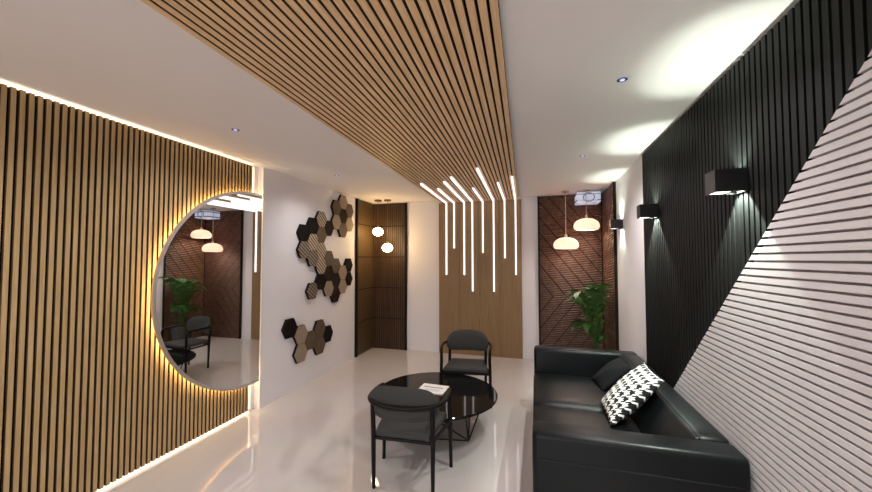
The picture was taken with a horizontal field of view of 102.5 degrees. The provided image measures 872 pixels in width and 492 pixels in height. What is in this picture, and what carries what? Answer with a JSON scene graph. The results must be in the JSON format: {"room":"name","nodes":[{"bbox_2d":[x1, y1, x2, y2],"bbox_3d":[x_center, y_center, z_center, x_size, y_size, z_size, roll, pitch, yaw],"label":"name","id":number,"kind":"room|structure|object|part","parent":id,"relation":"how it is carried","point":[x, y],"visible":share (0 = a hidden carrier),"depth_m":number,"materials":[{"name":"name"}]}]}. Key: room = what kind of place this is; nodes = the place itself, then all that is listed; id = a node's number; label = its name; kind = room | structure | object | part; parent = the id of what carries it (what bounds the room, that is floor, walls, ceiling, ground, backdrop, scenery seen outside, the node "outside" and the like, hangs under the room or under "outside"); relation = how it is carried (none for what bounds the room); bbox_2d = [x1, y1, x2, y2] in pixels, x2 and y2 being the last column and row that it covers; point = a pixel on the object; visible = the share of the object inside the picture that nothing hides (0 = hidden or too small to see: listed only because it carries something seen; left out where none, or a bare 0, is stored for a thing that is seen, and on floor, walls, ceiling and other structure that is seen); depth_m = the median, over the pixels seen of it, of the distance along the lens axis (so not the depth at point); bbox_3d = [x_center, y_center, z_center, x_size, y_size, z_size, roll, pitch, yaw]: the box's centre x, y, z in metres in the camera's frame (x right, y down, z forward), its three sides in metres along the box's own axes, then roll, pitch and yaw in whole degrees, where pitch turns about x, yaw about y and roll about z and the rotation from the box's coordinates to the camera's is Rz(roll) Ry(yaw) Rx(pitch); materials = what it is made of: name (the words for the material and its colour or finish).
{"room":"lobby","nodes":[
{"label":"lobby","id":0,"kind":"room"},
{"bbox_2d":[248,166,371,410],"bbox_3d":[-2.338,0.396,2.655,0.240,2.610,7.850,-1,-2,16],"label":"wall","id":1,"kind":"structure","parent":0,"point":[288,202],"depth_m":4.25,"materials":[{"name":"white paint"}]},
{"bbox_2d":[0,82,253,491],"bbox_3d":[-2.631,0.338,1.329,0.053,2.560,4.936,-1,-2,16],"label":"wall panel","id":2,"kind":"object","parent":1,"relation":"attached to","point":[90,396],"depth_m":2.33,"materials":[{"name":"brown wood"}]},
{"bbox_3d":[-2.636,-0.939,1.359,0.042,0.005,4.900,-1,-2,16],"label":"led strip","id":3,"kind":"part","parent":2,"relation":"part of","materials":[{"name":"white plastic"}]},
{"bbox_2d":[151,191,261,390],"bbox_3d":[-2.034,0.418,3.201,0.047,1.976,1.103,-1,-2,15],"label":"round mirror","id":4,"kind":"object","parent":2,"relation":"attached to","point":[206,283],"visible":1,"depth_m":3.18,"materials":[{"name":"clear glass"}]},
{"bbox_3d":[-1.965,0.426,3.686,0.036,2.545,0.035,-1,-2,16],"label":"led strip","id":5,"kind":"part","parent":2,"relation":"part of","materials":[{"name":"white plastic"}]},
{"bbox_2d":[96,411,248,491],"bbox_3d":[-2.643,1.641,1.282,0.035,0.019,4.930,-1,-2,16],"label":"led strip","id":6,"kind":"object","parent":1,"relation":"attached to","point":[245,413],"visible":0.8,"depth_m":2.82,"materials":[{"name":"white plastic"}]},
{"bbox_2d":[281,318,297,338],"bbox_3d":[-1.753,0.986,4.190,0.030,0.226,0.261,-1,-2,16],"label":"tile","id":7,"kind":"structure","parent":1,"relation":"attached to","point":[289,327],"depth_m":4.17,"materials":[{"name":"black tile"}]},
{"bbox_2d":[292,343,307,363],"bbox_3d":[-1.695,1.335,4.366,0.038,0.226,0.261,-1,-2,16],"label":"tile","id":8,"kind":"structure","parent":1,"relation":"attached to","point":[300,351],"depth_m":4.33,"materials":[{"name":"brown tile"}]},
{"bbox_2d":[292,324,307,344],"bbox_3d":[-1.695,1.107,4.375,0.038,0.226,0.261,-1,-2,16],"label":"tile","id":9,"kind":"structure","parent":1,"relation":"attached to","point":[301,332],"depth_m":4.35,"materials":[{"name":"black tile"}]},
{"bbox_2d":[296,241,309,257],"bbox_3d":[-1.687,0.048,4.447,0.038,0.212,0.245,-1,-2,16],"label":"tile","id":10,"kind":"structure","parent":1,"relation":"attached to","point":[302,249],"depth_m":4.41,"materials":[{"name":"brown tile"}]},
{"bbox_2d":[296,224,309,240],"bbox_3d":[-1.691,-0.167,4.456,0.030,0.212,0.245,-1,-2,16],"label":"tile","id":11,"kind":"structure","parent":1,"relation":"attached to","point":[302,232],"depth_m":4.42,"materials":[{"name":"black tile"}]},
{"bbox_2d":[305,330,316,349],"bbox_3d":[-1.641,1.228,4.561,0.038,0.226,0.261,-1,-2,16],"label":"tile","id":12,"kind":"structure","parent":1,"relation":"attached to","point":[311,338],"depth_m":4.56,"materials":[{"name":"brown tile"}]},
{"bbox_2d":[305,283,317,299],"bbox_3d":[-1.635,0.591,4.606,0.038,0.212,0.245,-1,-2,16],"label":"tile","id":13,"kind":"structure","parent":1,"relation":"attached to","point":[311,290],"depth_m":4.57,"materials":[{"name":"brown tile"}]},
{"bbox_2d":[305,250,318,265],"bbox_3d":[-1.635,0.162,4.622,0.038,0.212,0.245,-1,-2,16],"label":"tile","id":14,"kind":"structure","parent":1,"relation":"attached to","point":[312,259],"depth_m":4.60,"materials":[{"name":"brown tile"}]},
{"bbox_2d":[306,234,318,249],"bbox_3d":[-1.636,-0.053,4.630,0.038,0.212,0.245,-1,-2,16],"label":"tile","id":15,"kind":"structure","parent":1,"relation":"attached to","point":[313,242],"depth_m":4.62,"materials":[{"name":"black tile"}]},
{"bbox_2d":[306,217,318,233],"bbox_3d":[-1.640,-0.267,4.639,0.030,0.212,0.245,-1,-2,16],"label":"tile","id":16,"kind":"structure","parent":1,"relation":"attached to","point":[312,224],"depth_m":4.62,"materials":[{"name":"black tile"}]},
{"bbox_2d":[312,319,325,337],"bbox_3d":[-1.586,1.121,4.755,0.038,0.226,0.261,-1,-2,16],"label":"tile","id":17,"kind":"structure","parent":1,"relation":"attached to","point":[319,326],"depth_m":4.73,"materials":[{"name":"black tile"}]},
{"bbox_2d":[313,336,325,354],"bbox_3d":[-1.586,1.349,4.747,0.038,0.226,0.261,-1,-2,16],"label":"tile","id":18,"kind":"structure","parent":1,"relation":"attached to","point":[318,349],"depth_m":4.72,"materials":[{"name":"brown tile"}]},
{"bbox_2d":[314,274,325,289],"bbox_3d":[-1.588,0.490,4.790,0.030,0.212,0.245,-1,-2,16],"label":"tile","id":19,"kind":"structure","parent":1,"relation":"attached to","point":[320,281],"depth_m":4.78,"materials":[{"name":"black tile"}]},
{"bbox_2d":[314,258,325,273],"bbox_3d":[-1.584,0.276,4.797,0.038,0.212,0.245,-1,-2,16],"label":"tile","id":20,"kind":"structure","parent":1,"relation":"attached to","point":[320,268],"depth_m":4.77,"materials":[{"name":"black tile"}]},
{"bbox_2d":[315,211,326,226],"bbox_3d":[-1.585,-0.368,4.820,0.038,0.212,0.245,-1,-2,16],"label":"tile","id":21,"kind":"structure","parent":1,"relation":"attached to","point":[320,216],"depth_m":4.80,"materials":[{"name":"black tile"}]},
{"bbox_2d":[316,243,326,257],"bbox_3d":[-1.585,0.061,4.804,0.038,0.212,0.245,-1,-2,16],"label":"tile","id":22,"kind":"structure","parent":1,"relation":"attached to","point":[321,250],"depth_m":4.79,"materials":[{"name":"black tile"}]},
{"bbox_2d":[316,227,326,242],"bbox_3d":[-1.585,-0.154,4.812,0.038,0.212,0.245,-1,-2,16],"label":"tile","id":23,"kind":"structure","parent":1,"relation":"attached to","point":[321,234],"depth_m":4.80,"materials":[{"name":"black tile"}]},
{"bbox_2d":[322,281,333,296],"bbox_3d":[-1.533,0.604,4.963,0.038,0.212,0.245,-1,-2,16],"label":"tile","id":24,"kind":"structure","parent":1,"relation":"attached to","point":[328,288],"depth_m":4.94,"materials":[{"name":"brown tile"}]},
{"bbox_2d":[323,325,332,342],"bbox_3d":[-1.536,1.242,4.942,0.030,0.226,0.261,-1,-2,16],"label":"tile","id":25,"kind":"structure","parent":1,"relation":"attached to","point":[327,335],"depth_m":4.95,"materials":[{"name":"black tile"}]},
{"bbox_2d":[324,266,332,280],"bbox_3d":[-1.537,0.390,4.972,0.030,0.212,0.245,-1,-2,16],"label":"tile","id":26,"kind":"structure","parent":1,"relation":"attached to","point":[328,273],"depth_m":4.96,"materials":[{"name":"black tile"}]},
{"bbox_2d":[324,220,333,235],"bbox_3d":[-1.538,-0.254,4.996,0.030,0.212,0.245,-1,-2,16],"label":"tile","id":27,"kind":"structure","parent":1,"relation":"attached to","point":[328,227],"depth_m":5.00,"materials":[{"name":"black tile"}]},
{"bbox_2d":[324,251,333,265],"bbox_3d":[-1.534,0.175,4.979,0.038,0.212,0.245,-1,-2,16],"label":"tile","id":28,"kind":"structure","parent":1,"relation":"attached to","point":[329,258],"depth_m":4.97,"materials":[{"name":"black tile"}]},
{"bbox_2d":[329,287,339,302],"bbox_3d":[-1.486,0.718,5.139,0.030,0.212,0.245,-1,-2,16],"label":"tile","id":29,"kind":"structure","parent":1,"relation":"attached to","point":[334,297],"depth_m":5.13,"materials":[{"name":"black tile"}]},
{"bbox_2d":[330,214,340,228],"bbox_3d":[-1.483,-0.355,5.178,0.038,0.212,0.245,-1,-2,16],"label":"tile","id":30,"kind":"structure","parent":1,"relation":"attached to","point":[335,219],"depth_m":5.15,"materials":[{"name":"brown tile"}]},
{"bbox_2d":[330,200,340,214],"bbox_3d":[-1.483,-0.570,5.186,0.038,0.212,0.245,-1,-2,16],"label":"tile","id":31,"kind":"structure","parent":1,"relation":"attached to","point":[335,206],"depth_m":5.14,"materials":[{"name":"black tile"}]},
{"bbox_2d":[331,273,339,287],"bbox_3d":[-1.486,0.503,5.147,0.030,0.212,0.245,-1,-2,16],"label":"tile","id":32,"kind":"structure","parent":1,"relation":"attached to","point":[335,279],"depth_m":5.14,"materials":[{"name":"black tile"}]},
{"bbox_2d":[331,258,340,272],"bbox_3d":[-1.482,0.289,5.154,0.038,0.212,0.245,-1,-2,16],"label":"tile","id":33,"kind":"structure","parent":1,"relation":"attached to","point":[336,264],"depth_m":5.15,"materials":[{"name":"black tile"}]},
{"bbox_2d":[337,223,346,236],"bbox_3d":[-1.432,-0.241,5.353,0.038,0.212,0.245,-1,-2,16],"label":"tile","id":34,"kind":"structure","parent":1,"relation":"attached to","point":[342,231],"depth_m":5.32,"materials":[{"name":"brown tile"}]},
{"bbox_2d":[338,279,346,293],"bbox_3d":[-1.431,0.617,5.321,0.038,0.212,0.245,-1,-2,16],"label":"tile","id":35,"kind":"structure","parent":1,"relation":"attached to","point":[342,286],"depth_m":5.30,"materials":[{"name":"brown tile"}]},
{"bbox_2d":[338,265,346,279],"bbox_3d":[-1.431,0.403,5.329,0.038,0.212,0.245,-1,-2,16],"label":"tile","id":36,"kind":"structure","parent":1,"relation":"attached to","point":[342,273],"depth_m":5.31,"materials":[{"name":"black tile"}]},
{"bbox_2d":[337,195,347,209],"bbox_3d":[-1.433,-0.670,5.369,0.038,0.212,0.245,-1,-2,16],"label":"tile","id":37,"kind":"structure","parent":1,"relation":"attached to","point":[342,199],"depth_m":5.34,"materials":[{"name":"black tile"}]},
{"bbox_2d":[339,209,346,222],"bbox_3d":[-1.436,-0.456,5.362,0.030,0.212,0.245,-1,-2,16],"label":"tile","id":38,"kind":"structure","parent":1,"relation":"attached to","point":[342,215],"depth_m":5.37,"materials":[{"name":"black tile"}]},
{"bbox_2d":[343,258,352,271],"bbox_3d":[-1.384,0.302,5.513,0.030,0.212,0.245,-1,-2,16],"label":"tile","id":39,"kind":"structure","parent":1,"relation":"attached to","point":[348,264],"depth_m":5.50,"materials":[{"name":"black tile"}]},
{"bbox_2d":[345,217,352,230],"bbox_3d":[-1.381,-0.342,5.535,0.038,0.212,0.245,-1,-2,16],"label":"tile","id":40,"kind":"structure","parent":1,"relation":"attached to","point":[349,223],"depth_m":5.52,"materials":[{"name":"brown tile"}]},
{"bbox_2d":[345,272,352,285],"bbox_3d":[-1.384,0.516,5.505,0.030,0.212,0.245,-1,-2,16],"label":"tile","id":41,"kind":"structure","parent":1,"relation":"attached to","point":[348,279],"depth_m":5.49,"materials":[{"name":"black tile"}]},
{"bbox_2d":[345,204,353,217],"bbox_3d":[-1.381,-0.557,5.543,0.038,0.212,0.245,-1,-2,16],"label":"tile","id":42,"kind":"structure","parent":1,"relation":"attached to","point":[349,210],"depth_m":5.53,"materials":[{"name":"black tile"}]},
{"bbox_2d":[354,199,373,356],"bbox_3d":[-1.226,0.525,6.048,0.034,2.600,0.640,-1,-2,16],"label":"cladding","id":43,"kind":"object","parent":1,"relation":"attached to","point":[364,211],"visible":1,"depth_m":6.00,"materials":[{"name":"brown wood"}]},
{"bbox_2d":[102,348,533,491],"bbox_3d":[-0.387,1.730,2.128,4.250,0.100,8.000,-1,-2,16],"label":"floor","id":44,"kind":"structure","parent":0,"point":[316,436],"depth_m":2.97,"materials":[{"name":"tile"}]},
{"bbox_2d":[368,382,452,491],"bbox_3d":[-0.201,1.326,2.545,0.591,0.738,0.485,-1,-2,12],"label":"armchair","id":45,"kind":"object","parent":44,"relation":"on","point":[408,415],"visible":1,"depth_m":2.39,"materials":[{"name":"black metal"}]},
{"bbox_3d":[-0.441,1.391,2.447,0.035,0.602,0.055,-1,-2,12],"label":"leg","id":46,"kind":"part","parent":45,"relation":"part of","materials":[{"name":"black metal"}]},
{"bbox_3d":[-0.414,1.470,2.816,0.041,0.471,0.034,-1,-2,27],"label":"leg","id":47,"kind":"part","parent":45,"relation":"part of","materials":[{"name":"black metal"}]},
{"bbox_3d":[-0.228,1.343,2.419,0.414,0.026,0.025,-1,-2,12],"label":"seat rail","id":48,"kind":"part","parent":45,"relation":"part of","materials":[{"name":"black metal"}]},
{"bbox_3d":[-0.235,1.072,2.400,0.492,0.240,0.119,-1,-2,12],"label":"backrest","id":49,"kind":"part","parent":45,"relation":"part of","materials":[{"name":"grey fabric"}]},
{"bbox_3d":[-0.201,1.155,2.550,0.591,0.161,0.482,-1,-2,12],"label":"arm rail","id":50,"kind":"part","parent":45,"relation":"part of","materials":[{"name":"black metal"}]},
{"bbox_3d":[-0.191,1.311,2.592,0.485,0.052,0.390,-1,-2,12],"label":"seat","id":51,"kind":"part","parent":45,"relation":"part of","materials":[{"name":"grey fabric"}]},
{"bbox_3d":[-0.023,1.387,2.355,0.035,0.602,0.055,-1,-2,12],"label":"leg","id":52,"kind":"part","parent":45,"relation":"part of","materials":[{"name":"black metal"}]},
{"bbox_3d":[0.038,1.347,2.538,0.025,0.026,0.349,-1,-2,21],"label":"seat rail","id":53,"kind":"part","parent":45,"relation":"part of","materials":[{"name":"black metal"}]},
{"bbox_3d":[0.109,1.466,2.701,0.041,0.471,0.034,0,-2,-3],"label":"leg","id":54,"kind":"part","parent":45,"relation":"part of","materials":[{"name":"black metal"}]},
{"bbox_2d":[385,372,497,441],"bbox_3d":[0.003,1.553,3.324,1.150,0.338,1.150,-1,-2,16],"label":"coffee table","id":55,"kind":"object","parent":44,"relation":"on","point":[471,396],"visible":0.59,"depth_m":3.33,"materials":[{"name":"black glass"}]},
{"bbox_2d":[418,383,448,394],"bbox_3d":[-0.031,1.380,3.376,0.264,0.011,0.226,-1,-2,19],"label":"booklet","id":56,"kind":"object","parent":55,"relation":"on","point":[435,389],"visible":0.81,"depth_m":3.38,"materials":[{"name":"white paper"}]},
{"bbox_2d":[440,330,492,385],"bbox_3d":[0.356,1.381,4.044,0.591,0.738,0.485,0,-2,9],"label":"armchair","id":57,"kind":"object","parent":44,"relation":"on","point":[460,339],"visible":0.98,"depth_m":4.12,"materials":[{"name":"black metal"}]},
{"bbox_3d":[0.057,1.508,3.859,0.041,0.471,0.034,0,-2,-6],"label":"leg","id":58,"kind":"part","parent":57,"relation":"part of","materials":[{"name":"black metal"}]},
{"bbox_3d":[0.167,1.456,4.218,0.035,0.602,0.055,0,-2,9],"label":"leg","id":59,"kind":"part","parent":57,"relation":"part of","materials":[{"name":"black metal"}]},
{"bbox_3d":[0.349,1.362,3.997,0.485,0.052,0.390,0,-2,9],"label":"seat","id":60,"kind":"part","parent":57,"relation":"part of","materials":[{"name":"grey fabric"}]},
{"bbox_3d":[0.322,1.394,3.826,0.524,0.026,0.025,0,-2,9],"label":"seat rail","id":61,"kind":"part","parent":57,"relation":"part of","materials":[{"name":"black metal"}]},
{"bbox_3d":[0.356,1.210,4.051,0.591,0.161,0.482,0,-2,9],"label":"arm rail","id":62,"kind":"part","parent":57,"relation":"part of","materials":[{"name":"black metal"}]},
{"bbox_3d":[0.380,1.138,4.209,0.492,0.240,0.119,0,-2,9],"label":"backrest","id":63,"kind":"part","parent":57,"relation":"part of","materials":[{"name":"grey fabric"}]},
{"bbox_3d":[0.590,1.453,4.151,0.035,0.602,0.055,0,-2,9],"label":"leg","id":64,"kind":"part","parent":57,"relation":"part of","materials":[{"name":"black metal"}]},
{"bbox_3d":[0.586,1.505,3.777,0.041,0.471,0.034,-1,-2,24],"label":"leg","id":65,"kind":"part","parent":57,"relation":"part of","materials":[{"name":"black metal"}]},
{"bbox_2d":[563,284,611,348],"bbox_3d":[2.031,1.131,4.737,0.610,1.284,0.844,-1,-2,16],"label":"potted palm","id":66,"kind":"object","parent":44,"relation":"on","point":[596,292],"visible":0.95,"depth_m":4.64,"materials":[{"name":"green plant"}]},
{"bbox_2d":[532,345,750,491],"bbox_3d":[1.282,1.370,2.742,1.003,0.662,2.040,-1,-2,16],"label":"sofa","id":67,"kind":"object","parent":44,"relation":"on","point":[666,445],"visible":0.8,"depth_m":1.88,"materials":[{"name":"black leather"}]},
{"bbox_2d":[533,373,610,411],"bbox_3d":[1.317,1.367,3.171,0.835,0.158,0.842,-1,-2,16],"label":"seat cushion","id":68,"kind":"object","parent":67,"relation":"on","point":[579,391],"depth_m":3.09,"materials":[{"name":"black leather"}]},
{"bbox_3d":[1.540,1.376,3.636,0.998,0.595,0.170,-1,-2,16],"label":"arm","id":69,"kind":"part","parent":67,"relation":"part of","materials":[{"name":"black leather"}]},
{"bbox_2d":[532,405,640,468],"bbox_3d":[1.086,1.337,2.360,0.835,0.158,0.842,-1,-2,16],"label":"seat cushion","id":70,"kind":"object","parent":67,"relation":"on","point":[596,418],"depth_m":2.59,"materials":[{"name":"black leather"}]},
{"bbox_2d":[591,357,630,390],"bbox_3d":[1.623,1.183,3.240,0.270,0.233,0.352,0,-2,9],"label":"throw pillow","id":71,"kind":"object","parent":67,"relation":"on","point":[613,371],"visible":0.94,"depth_m":3.15,"materials":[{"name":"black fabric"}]},
{"bbox_2d":[620,355,634,370],"bbox_3d":[1.671,1.185,3.077,0.177,0.255,0.842,-1,-2,16],"label":"cushion","id":72,"kind":"object","parent":67,"relation":"on","point":[627,359],"depth_m":3.26,"materials":[{"name":"black leather"}]},
{"bbox_2d":[600,363,664,426],"bbox_3d":[1.438,1.096,2.614,0.337,0.357,0.491,-1,-2,16],"label":"throw pillow","id":73,"kind":"object","parent":67,"relation":"on","point":[635,387],"visible":1,"depth_m":2.49,"materials":[{"name":"fabric"}]},
{"bbox_3d":[1.030,1.310,1.849,0.998,0.595,0.170,-1,-2,16],"label":"arm","id":74,"kind":"part","parent":67,"relation":"part of","materials":[{"name":"black leather"}]},
{"bbox_2d":[630,391,700,439],"bbox_3d":[1.439,1.155,2.266,0.177,0.255,0.842,-1,-2,16],"label":"cushion","id":75,"kind":"object","parent":67,"relation":"on","point":[659,415],"depth_m":2.24,"materials":[{"name":"black leather"}]},
{"bbox_3d":[1.684,1.335,2.629,0.168,0.602,1.700,-1,-2,16],"label":"backrest","id":76,"kind":"part","parent":67,"relation":"part of","materials":[{"name":"black leather"}]},
{"bbox_2d":[0,0,799,203],"bbox_3d":[-0.391,-0.978,2.228,4.250,0.100,8.000,-1,-2,16],"label":"ceiling","id":77,"kind":"structure","parent":0,"point":[124,61],"depth_m":1.98,"materials":[{"name":"white paint"}]},
{"bbox_2d":[229,127,241,131],"bbox_3d":[-1.563,-0.904,2.727,0.090,0.006,0.090,-1,-2,16],"label":"recessed light","id":78,"kind":"object","parent":77,"relation":"in","point":[230,128],"visible":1,"depth_m":2.72,"materials":[{"name":"white metal"}]},
{"bbox_2d":[141,0,517,202],"bbox_3d":[-0.232,-0.911,2.139,1.302,0.039,7.766,-1,-2,14],"label":"ceiling panel","id":79,"kind":"object","parent":77,"relation":"attached to","point":[419,87],"visible":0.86,"depth_m":1.79,"materials":[{"name":"brown wood"}]},
{"bbox_2d":[420,183,446,274],"bbox_3d":[-0.004,-0.157,5.232,0.022,1.239,1.605,-1,-2,13],"label":"light line","id":80,"kind":"object","parent":79,"relation":"hanging from","point":[421,184],"visible":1,"depth_m":5.96,"materials":[{"name":"white plastic"}]},
{"bbox_2d":[437,188,454,247],"bbox_3d":[0.170,-0.376,5.388,0.022,0.789,1.225,-1,-2,13],"label":"light line","id":81,"kind":"object","parent":79,"relation":"hanging from","point":[438,189],"visible":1,"depth_m":5.95,"materials":[{"name":"white plastic"}]},
{"bbox_2d":[443,181,464,274],"bbox_3d":[0.291,-0.160,5.138,0.022,1.239,1.625,-1,-2,13],"label":"light line","id":82,"kind":"object","parent":79,"relation":"hanging from","point":[444,182],"visible":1,"depth_m":5.89,"materials":[{"name":"white plastic"}]},
{"bbox_2d":[450,177,472,290],"bbox_3d":[0.396,-0.031,4.989,0.022,1.509,1.845,-1,-2,14],"label":"light line","id":83,"kind":"object","parent":79,"relation":"hanging from","point":[451,178],"visible":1,"depth_m":5.84,"materials":[{"name":"white plastic"}]},
{"bbox_2d":[472,188,483,252],"bbox_3d":[0.644,-0.340,5.298,0.022,0.869,1.134,-1,-2,14],"label":"light line","id":84,"kind":"object","parent":79,"relation":"hanging from","point":[473,189],"visible":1,"depth_m":5.82,"materials":[{"name":"white plastic"}]},
{"bbox_2d":[476,168,494,291],"bbox_3d":[0.697,-0.040,4.742,0.022,1.509,2.155,-1,-2,14],"label":"light line","id":85,"kind":"object","parent":79,"relation":"hanging from","point":[477,169],"visible":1,"depth_m":5.74,"materials":[{"name":"white plastic"}]},
{"bbox_2d":[497,182,505,257],"bbox_3d":[0.956,-0.303,5.078,0.022,0.959,1.384,-1,-2,14],"label":"light line","id":86,"kind":"object","parent":79,"relation":"hanging from","point":[498,184],"visible":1,"depth_m":5.71,"materials":[{"name":"white plastic"}]},
{"bbox_2d":[511,176,516,274],"bbox_3d":[1.092,-0.176,4.884,0.022,1.229,1.674,-1,-2,14],"label":"light line","id":87,"kind":"object","parent":79,"relation":"hanging from","point":[511,176],"visible":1,"depth_m":5.66,"materials":[{"name":"white plastic"}]},
{"bbox_2d":[373,199,382,235],"bbox_3d":[-0.990,-0.480,5.981,0.176,0.616,0.176,-1,-2,16],"label":"globe pendant","id":88,"kind":"object","parent":77,"relation":"hanging from","point":[377,231],"visible":1,"depth_m":5.92,"materials":[{"name":"white glass"}]},
{"bbox_3d":[-0.990,-0.243,5.973,0.176,0.144,0.176,-1,-2,16],"label":"globe","id":89,"kind":"part","parent":88,"relation":"part of","materials":[{"name":"white glass"}]},
{"bbox_2d":[382,199,392,251],"bbox_3d":[-0.821,-0.344,5.928,0.176,0.892,0.176,-1,-2,16],"label":"globe pendant","id":90,"kind":"object","parent":77,"relation":"hanging from","point":[387,247],"visible":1,"depth_m":5.89,"materials":[{"name":"white glass"}]},
{"bbox_3d":[-0.821,0.029,5.915,0.176,0.144,0.176,-1,-2,16],"label":"globe","id":91,"kind":"part","parent":90,"relation":"part of","materials":[{"name":"white glass"}]},
{"bbox_3d":[-0.822,-0.425,5.931,0.005,0.690,0.005,-2,-3,38],"label":"cord","id":92,"kind":"part","parent":90,"relation":"part of","materials":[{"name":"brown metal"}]},
{"bbox_2d":[553,190,578,248],"bbox_3d":[1.923,-0.388,5.189,0.356,0.864,0.356,-1,-2,16],"label":"dome pendant","id":93,"kind":"object","parent":77,"relation":"hanging from","point":[566,242],"visible":1,"depth_m":5.07,"materials":[{"name":"beige"}]},
{"bbox_3d":[1.923,-0.485,5.192,0.010,0.632,0.010,-2,-3,38],"label":"cord","id":94,"kind":"part","parent":93,"relation":"part of","materials":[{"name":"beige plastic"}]},
{"bbox_3d":[1.923,-0.042,5.176,0.356,0.171,0.356,-1,-2,16],"label":"lamp shade","id":95,"kind":"part","parent":93,"relation":"part of","materials":[{"name":"beige"}]},
{"bbox_2d":[573,189,599,230],"bbox_3d":[2.196,-0.528,5.116,0.356,0.590,0.356,-1,-2,16],"label":"dome pendant","id":96,"kind":"object","parent":77,"relation":"hanging from","point":[585,224],"visible":1,"depth_m":5.00,"materials":[{"name":"beige glass"}]},
{"bbox_3d":[2.196,-0.319,5.108,0.356,0.171,0.356,-1,-2,16],"label":"lamp shade","id":97,"kind":"part","parent":96,"relation":"part of","materials":[{"name":"beige"}]},
{"bbox_2d":[574,189,601,204],"bbox_3d":[2.278,-0.728,5.271,0.346,0.180,0.332,-1,-2,16],"label":"box","id":98,"kind":"object","parent":77,"relation":"attached to","point":[593,197],"visible":0.99,"depth_m":5.13,"materials":[{"name":"white plastic"}]},
{"bbox_3d":[2.278,-0.803,5.274,0.300,0.030,0.280,-1,-2,16],"label":"ceiling plate","id":99,"kind":"part","parent":98,"relation":"part of","materials":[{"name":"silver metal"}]},
{"bbox_2d":[613,75,630,83],"bbox_3d":[1.050,-0.935,1.972,0.090,0.006,0.090,-1,-2,16],"label":"recessed light","id":100,"kind":"object","parent":77,"relation":"in","point":[622,79],"visible":1,"depth_m":1.97,"materials":[{"name":"white"}]},
{"bbox_2d":[386,194,574,358],"bbox_3d":[0.687,0.514,5.950,4.250,2.610,0.150,-1,-2,16],"label":"wall","id":101,"kind":"structure","parent":0,"point":[422,217],"depth_m":6.08,"materials":[{"name":"white paint"}]},
{"bbox_2d":[373,203,406,349],"bbox_3d":[-0.835,0.533,6.283,0.660,2.600,0.041,-1,-2,16],"label":"cladding","id":102,"kind":"object","parent":101,"relation":"attached to","point":[389,268],"visible":0.99,"depth_m":6.27,"materials":[{"name":"brown wood"}]},
{"bbox_2d":[439,199,522,358],"bbox_3d":[0.723,0.530,5.846,1.385,2.570,0.027,-1,-2,16],"label":"wall panel","id":103,"kind":"object","parent":101,"relation":"attached to","point":[497,314],"visible":0.95,"depth_m":5.83,"materials":[{"name":"brown wood"}]},
{"bbox_2d":[537,194,604,349],"bbox_3d":[2.101,0.499,5.446,0.976,2.600,0.044,-1,-2,16],"label":"cladding","id":104,"kind":"object","parent":101,"relation":"attached to","point":[559,270],"visible":0.56,"depth_m":5.46,"materials":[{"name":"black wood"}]},
{"bbox_2d":[615,156,646,362],"bbox_3d":[1.568,0.350,1.543,0.138,2.610,7.850,-1,-2,16],"label":"wall","id":105,"kind":"structure","parent":0,"point":[629,186],"depth_m":3.85,"materials":[{"name":"white paint"}]},
{"bbox_2d":[602,182,618,349],"bbox_3d":[2.437,0.479,4.908,0.036,2.600,0.824,-1,-2,16],"label":"cladding","id":106,"kind":"object","parent":105,"relation":"attached to","point":[610,270],"visible":0.75,"depth_m":4.78,"materials":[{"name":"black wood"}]},
{"bbox_2d":[609,219,622,228],"bbox_3d":[2.196,-0.265,4.274,0.134,0.110,0.104,-1,-2,16],"label":"wall sconce","id":107,"kind":"object","parent":105,"relation":"attached to","point":[614,223],"visible":1,"depth_m":4.23,"materials":[{"name":"black metal"}]},
{"bbox_2d":[642,0,871,388],"bbox_3d":[1.598,0.378,1.959,0.032,2.585,2.733,-1,-2,16],"label":"panel","id":108,"kind":"object","parent":105,"relation":"attached to","point":[766,116],"visible":0.8,"depth_m":1.79,"materials":[{"name":"black wood"}]},
{"bbox_2d":[637,204,657,218],"bbox_3d":[1.790,-0.293,2.965,0.134,0.110,0.104,-1,-2,16],"label":"wall sconce","id":109,"kind":"object","parent":108,"relation":"attached to","point":[644,211],"visible":1,"depth_m":2.92,"materials":[{"name":"black metal"}]},
{"bbox_2d":[705,168,748,195],"bbox_3d":[1.440,-0.318,1.739,0.134,0.110,0.104,-1,-2,16],"label":"wall sconce","id":110,"kind":"object","parent":108,"relation":"attached to","point":[733,180],"visible":1,"depth_m":1.70,"materials":[{"name":"black metal"}]},
{"bbox_2d":[710,191,730,194],"bbox_3d":[1.415,-0.268,1.745,0.069,0.006,0.092,-1,-2,16],"label":"diffuser","id":111,"kind":"object","parent":110,"relation":"attached to","point":[711,192],"depth_m":1.75,"materials":[{"name":"white glass"}]},
{"bbox_2d":[674,50,871,491],"bbox_3d":[1.202,0.328,0.578,0.036,2.585,5.593,-1,-2,16],"label":"panel","id":112,"kind":"object","parent":105,"relation":"attached to","point":[783,374],"visible":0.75,"depth_m":1.31,"materials":[{"name":"grey wood"}]}
]}

